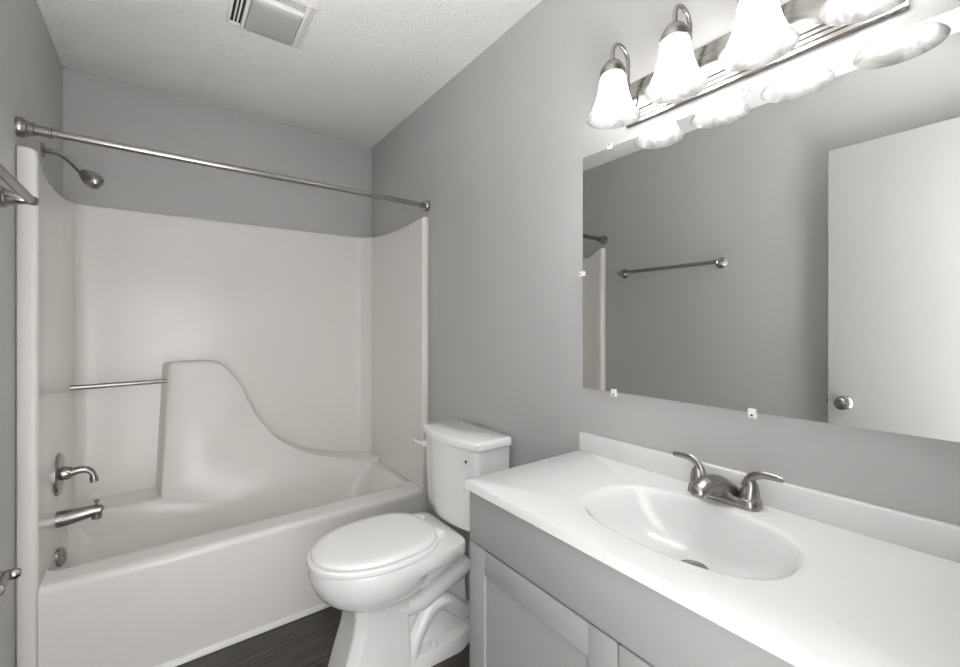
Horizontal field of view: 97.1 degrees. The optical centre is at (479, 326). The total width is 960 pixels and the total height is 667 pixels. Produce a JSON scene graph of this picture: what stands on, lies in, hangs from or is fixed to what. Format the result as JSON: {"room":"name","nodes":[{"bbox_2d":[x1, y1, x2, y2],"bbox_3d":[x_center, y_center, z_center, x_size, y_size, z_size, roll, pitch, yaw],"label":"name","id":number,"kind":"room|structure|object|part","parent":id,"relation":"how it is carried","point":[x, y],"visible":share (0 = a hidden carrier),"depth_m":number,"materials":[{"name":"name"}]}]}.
{"room":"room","nodes":[
{"label":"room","id":0,"kind":"room"},
{"bbox_2d":[0,0,62,666],"bbox_3d":[-1.174,0.028,0.840,0.110,2.504,3.029,0,0,-37],"label":"wall","id":1,"kind":"structure","parent":0,"point":[31,68],"depth_m":1.34,"materials":[{"name":"grey paint"}]},
{"bbox_2d":[0,567,21,595],"bbox_3d":[-1.157,0.628,0.987,0.092,0.066,0.241,0,0,-37],"label":"toilet paper holder","id":2,"kind":"object","parent":1,"relation":"attached to","point":[6,576],"visible":1,"depth_m":1.06,"materials":[{"name":"silver metal"}]},
{"bbox_3d":[-1.210,0.628,1.057,0.092,0.066,0.066,0,0,-37],"label":"post","id":3,"kind":"part","parent":2,"relation":"part of","materials":[{"name":"silver metal"}]},
{"bbox_2d":[0,164,38,207],"bbox_3d":[-1.168,-0.377,0.993,0.081,0.066,0.723,0,0,-37],"label":"towel bar","id":4,"kind":"object","parent":1,"relation":"attached to","point":[21,195],"visible":1,"depth_m":1.22,"materials":[{"name":"silver metal"}]},
{"bbox_3d":[-1.364,-0.377,1.256,0.081,0.066,0.066,0,0,-37],"label":"post","id":5,"kind":"part","parent":4,"relation":"part of","materials":[{"name":"silver metal"}]},
{"bbox_2d":[40,142,104,188],"bbox_3d":[-1.641,-0.644,1.716,0.184,0.154,0.064,0,0,-37],"label":"shower","id":6,"kind":"object","parent":1,"relation":"attached to","point":[89,178],"visible":1,"depth_m":1.72,"materials":[{"name":"silver metal"}]},
{"bbox_3d":[-1.669,-0.667,1.696,0.109,0.071,0.021,0,0,-37],"label":"shower arm","id":7,"kind":"part","parent":6,"relation":"part of","materials":[{"name":"silver metal"}]},
{"bbox_2d":[14,116,429,210],"bbox_3d":[-0.893,-0.649,1.831,1.523,0.064,0.064,0,0,-37],"label":"shower curtain rod","id":8,"kind":"object","parent":1,"relation":"attached to","point":[23,128],"visible":1,"depth_m":1.63,"materials":[{"name":"silver metal"}]},
{"bbox_2d":[63,67,370,237],"bbox_3d":[-1.389,0.028,2.499,1.524,2.504,0.110,0,0,-37],"label":"wall","id":9,"kind":"structure","parent":0,"point":[93,106],"depth_m":2.33,"materials":[{"name":"grey paint"}]},
{"bbox_2d":[156,603,329,666],"bbox_3d":[-0.875,1.270,1.807,1.522,0.020,0.014,0,0,-37],"label":"trim","id":10,"kind":"structure","parent":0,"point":[173,663],"depth_m":1.73,"materials":[{"name":"white wood"}]},
{"bbox_2d":[37,0,541,147],"bbox_3d":[-0.518,-1.274,1.327,1.744,0.100,3.029,0,0,-37],"label":"ceiling","id":11,"kind":"structure","parent":0,"point":[363,67],"depth_m":1.90,"materials":[{"name":"white paint"}]},
{"bbox_2d":[225,0,320,49],"bbox_3d":[-0.811,-1.210,1.656,0.287,0.026,0.290,0,0,-37],"label":"exhaust fan","id":12,"kind":"object","parent":11,"relation":"attached to","point":[287,22],"visible":1,"depth_m":1.66,"materials":[{"name":"white plastic"}]},
{"bbox_2d":[176,606,469,666],"bbox_3d":[-0.518,1.320,1.327,1.744,0.080,3.029,0,0,-37],"label":"floor","id":13,"kind":"structure","parent":0,"point":[306,641],"depth_m":1.68,"materials":[{"name":"brown wood"}]},
{"bbox_2d":[16,145,428,666],"bbox_3d":[-1.117,0.343,2.133,1.522,1.874,0.799,0,0,-37],"label":"shower","id":14,"kind":"object","parent":13,"relation":"on","point":[291,407],"visible":0.89,"depth_m":2.12,"materials":[{"name":"white plastic"}]},
{"bbox_2d":[55,547,66,567],"bbox_3d":[-1.613,0.886,1.631,0.020,0.074,0.074,0,0,-24],"label":"overflow plate","id":15,"kind":"object","parent":14,"relation":"attached to","point":[60,553],"visible":1,"depth_m":1.62,"materials":[{"name":"silver metal"}]},
{"bbox_2d":[53,453,98,496],"bbox_3d":[-1.598,0.577,1.690,0.120,0.164,0.164,0,0,-37],"label":"shower valve","id":16,"kind":"object","parent":14,"relation":"attached to","point":[61,473],"visible":1,"depth_m":1.65,"materials":[{"name":"silver metal"}]},
{"bbox_3d":[-1.594,0.590,1.694,0.108,0.078,0.052,0,0,-37],"label":"lever handle","id":17,"kind":"part","parent":16,"relation":"part of","materials":[{"name":"silver metal"}]},
{"bbox_2d":[55,499,104,527],"bbox_3d":[-1.576,0.736,1.676,0.140,0.081,0.062,0,0,-37],"label":"tub spout","id":18,"kind":"object","parent":14,"relation":"attached to","point":[67,517],"visible":1,"depth_m":1.66,"materials":[{"name":"silver metal"}]},
{"bbox_2d":[70,379,166,390],"bbox_3d":[-1.672,0.269,1.975,0.343,0.024,0.022,0,0,-42],"label":"grab bar","id":19,"kind":"object","parent":14,"relation":"attached to","point":[156,381],"visible":1,"depth_m":1.96,"materials":[{"name":"silver metal"}]},
{"bbox_2d":[38,461,422,666],"bbox_3d":[-1.104,1.067,2.124,1.431,0.426,0.768,0,0,-37],"label":"tub basin","id":20,"kind":"object","parent":14,"relation":"in","point":[154,584],"depth_m":1.75,"materials":[{"name":"white plastic"}]},
{"bbox_2d":[306,419,511,666],"bbox_3d":[-0.294,0.861,1.660,0.730,0.838,0.441,0,0,-37],"label":"toilet","id":21,"kind":"object","parent":13,"relation":"on","point":[396,580],"visible":0.99,"depth_m":1.58,"materials":[{"name":"white ceramic"}]},
{"bbox_3d":[-0.397,0.813,1.578,0.468,0.022,0.375,0,0,-37],"label":"seat","id":22,"kind":"part","parent":21,"relation":"part of","materials":[{"name":"white plastic"}]},
{"bbox_3d":[-0.393,0.791,1.580,0.449,0.024,0.354,0,0,-37],"label":"seat lid","id":23,"kind":"part","parent":21,"relation":"part of","materials":[{"name":"white plastic"}]},
{"bbox_3d":[-0.271,0.523,1.906,0.076,0.028,0.022,0,0,31],"label":"flush lever","id":24,"kind":"part","parent":21,"relation":"part of","materials":[{"name":"white plastic"}]},
{"bbox_3d":[-0.085,0.461,1.809,0.216,0.037,0.431,0,0,-37],"label":"tank lid","id":25,"kind":"part","parent":21,"relation":"part of","materials":[{"name":"white ceramic"}]},
{"bbox_3d":[-0.080,0.645,1.813,0.204,0.330,0.408,0,0,-37],"label":"tank","id":26,"kind":"part","parent":21,"relation":"part of","materials":[{"name":"white ceramic"}]},
{"bbox_2d":[470,491,795,666],"bbox_3d":[0.443,0.859,0.913,0.472,0.842,0.946,0,0,-37],"label":"vanity cabinet","id":27,"kind":"object","parent":13,"relation":"on","point":[537,599],"visible":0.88,"depth_m":0.88,"materials":[{"name":"grey paint"}]},
{"bbox_3d":[0.119,0.877,0.970,0.020,0.595,0.468,0,0,-37],"label":"cabinet door","id":28,"kind":"part","parent":27,"relation":"part of","materials":[{"name":"grey paint"}]},
{"bbox_3d":[0.402,0.877,0.589,0.020,0.595,0.474,0,0,-37],"label":"cabinet door","id":29,"kind":"part","parent":27,"relation":"part of","materials":[{"name":"grey paint"}]},
{"bbox_2d":[465,431,959,666],"bbox_3d":[0.440,0.443,0.907,0.484,0.178,0.957,0,0,-37],"label":"countertop","id":30,"kind":"structure","parent":27,"relation":"on","point":[811,577],"depth_m":0.80,"materials":[{"name":"white stone"}]},
{"bbox_2d":[680,559,708,569],"bbox_3d":[0.470,0.527,0.934,0.062,0.011,0.062,0,0,-37],"label":"sink drain","id":31,"kind":"object","parent":30,"relation":"on","point":[693,562],"visible":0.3,"depth_m":0.94,"materials":[{"name":"silver metal"}]},
{"bbox_2d":[673,452,783,511],"bbox_3d":[0.581,0.370,1.009,0.190,0.088,0.189,0,0,12],"label":"faucet","id":32,"kind":"object","parent":30,"relation":"on","point":[701,485],"visible":1,"depth_m":0.96,"materials":[{"name":"silver metal"}]},
{"bbox_3d":[0.538,0.362,1.084,0.045,0.074,0.091,0,0,-37],"label":"handle","id":33,"kind":"part","parent":32,"relation":"part of","materials":[{"name":"silver metal"}]},
{"bbox_3d":[0.542,0.378,0.988,0.162,0.071,0.076,0,0,-37],"label":"spout","id":34,"kind":"part","parent":32,"relation":"part of","materials":[{"name":"silver metal"}]},
{"bbox_3d":[0.585,0.403,1.020,0.057,0.021,0.161,0,0,-37],"label":"plate","id":35,"kind":"part","parent":32,"relation":"part of","materials":[{"name":"silver metal"}]},
{"bbox_3d":[0.632,0.362,0.956,0.045,0.074,0.091,0,0,-37],"label":"handle","id":36,"kind":"part","parent":32,"relation":"part of","materials":[{"name":"silver metal"}]},
{"bbox_2d":[371,0,959,599],"bbox_3d":[0.137,0.028,1.814,0.110,2.504,3.029,0,0,-37],"label":"wall","id":37,"kind":"structure","parent":0,"point":[497,153],"depth_m":1.55,"materials":[{"name":"grey paint"}]},
{"bbox_2d":[611,389,616,396],"bbox_3d":[0.421,0.208,1.331,0.013,0.022,0.018,0,0,-37],"label":"mirror clip","id":38,"kind":"object","parent":37,"relation":"attached to","point":[613,391],"visible":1,"depth_m":1.33,"materials":[{"name":"white plastic"}]},
{"bbox_2d":[586,0,909,129],"bbox_3d":[0.557,-0.701,0.992,0.196,0.222,0.692,0,0,-37],"label":"vanity light","id":39,"kind":"object","parent":37,"relation":"attached to","point":[766,34],"visible":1,"depth_m":1.00,"materials":[{"name":"white glass"}]},
{"bbox_3d":[0.375,-0.651,1.196,0.058,0.095,0.058,0,0,-37],"label":"bulb","id":40,"kind":"part","parent":39,"relation":"part of","materials":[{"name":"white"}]},
{"bbox_3d":[0.375,-0.647,1.196,0.147,0.115,0.147,0,0,-37],"label":"lamp shade","id":41,"kind":"part","parent":39,"relation":"part of","materials":[{"name":"white glass"}]},
{"bbox_3d":[0.412,-0.726,1.224,0.105,0.171,0.036,0,0,-37],"label":"arm","id":42,"kind":"part","parent":39,"relation":"part of","materials":[{"name":"silver metal"}]},
{"bbox_3d":[0.483,-0.651,1.050,0.058,0.095,0.058,0,0,-37],"label":"bulb","id":43,"kind":"part","parent":39,"relation":"part of","materials":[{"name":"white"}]},
{"bbox_3d":[0.483,-0.647,1.050,0.147,0.115,0.147,0,0,-37],"label":"lamp shade","id":44,"kind":"part","parent":39,"relation":"part of","materials":[{"name":"white glass"}]},
{"bbox_3d":[0.521,-0.726,1.078,0.105,0.171,0.036,0,0,-37],"label":"arm","id":45,"kind":"part","parent":39,"relation":"part of","materials":[{"name":"silver metal"}]},
{"bbox_3d":[0.591,-0.651,0.905,0.058,0.095,0.058,0,0,-37],"label":"bulb","id":46,"kind":"part","parent":39,"relation":"part of","materials":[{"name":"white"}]},
{"bbox_3d":[0.591,-0.647,0.905,0.147,0.115,0.147,0,0,-37],"label":"lamp shade","id":47,"kind":"part","parent":39,"relation":"part of","materials":[{"name":"white glass"}]},
{"bbox_3d":[0.700,-0.647,0.759,0.147,0.115,0.147,0,0,-37],"label":"lamp shade","id":48,"kind":"part","parent":39,"relation":"part of","materials":[{"name":"white glass"}]},
{"bbox_2d":[748,408,757,418],"bbox_3d":[0.654,0.208,1.017,0.013,0.022,0.018,0,0,-37],"label":"mirror clip","id":49,"kind":"object","parent":37,"relation":"attached to","point":[752,413],"visible":1,"depth_m":1.01,"materials":[{"name":"white plastic"}]},
{"bbox_2d":[579,431,959,562],"bbox_3d":[0.626,0.385,1.046,0.020,0.061,0.957,0,0,-37],"label":"backsplash","id":50,"kind":"structure","parent":37,"relation":"attached to","point":[937,538],"depth_m":0.90,"materials":[{"name":"white stone"}]},
{"bbox_2d":[583,7,959,442],"bbox_3d":[0.622,-0.180,1.065,0.006,0.774,0.916,0,0,-37],"label":"wall mirror","id":51,"kind":"object","parent":37,"relation":"attached to","point":[789,247],"visible":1,"depth_m":0.94,"materials":[{"name":"clear glass"}]},
{"bbox_2d":[579,271,584,276],"bbox_3d":[0.345,-0.178,1.432,0.011,0.016,0.024,0,0,-37],"label":"mirror clip","id":52,"kind":"object","parent":51,"relation":"attached to","point":[582,273],"visible":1,"depth_m":1.43,"materials":[{"name":"white plastic"}]},
{"bbox_2d":[607,143,612,149],"bbox_3d":[0.411,-0.569,1.343,0.011,0.019,0.015,0,0,-37],"label":"mirror clip","id":53,"kind":"object","parent":51,"relation":"attached to","point":[609,146],"visible":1,"depth_m":1.34,"materials":[{"name":"white plastic"}]},
{"bbox_2d":[740,87,747,96],"bbox_3d":[0.642,-0.569,1.032,0.011,0.019,0.015,0,0,-37],"label":"mirror clip","id":54,"kind":"object","parent":51,"relation":"attached to","point":[743,92],"visible":1,"depth_m":1.03,"materials":[{"name":"white plastic"}]}
]}

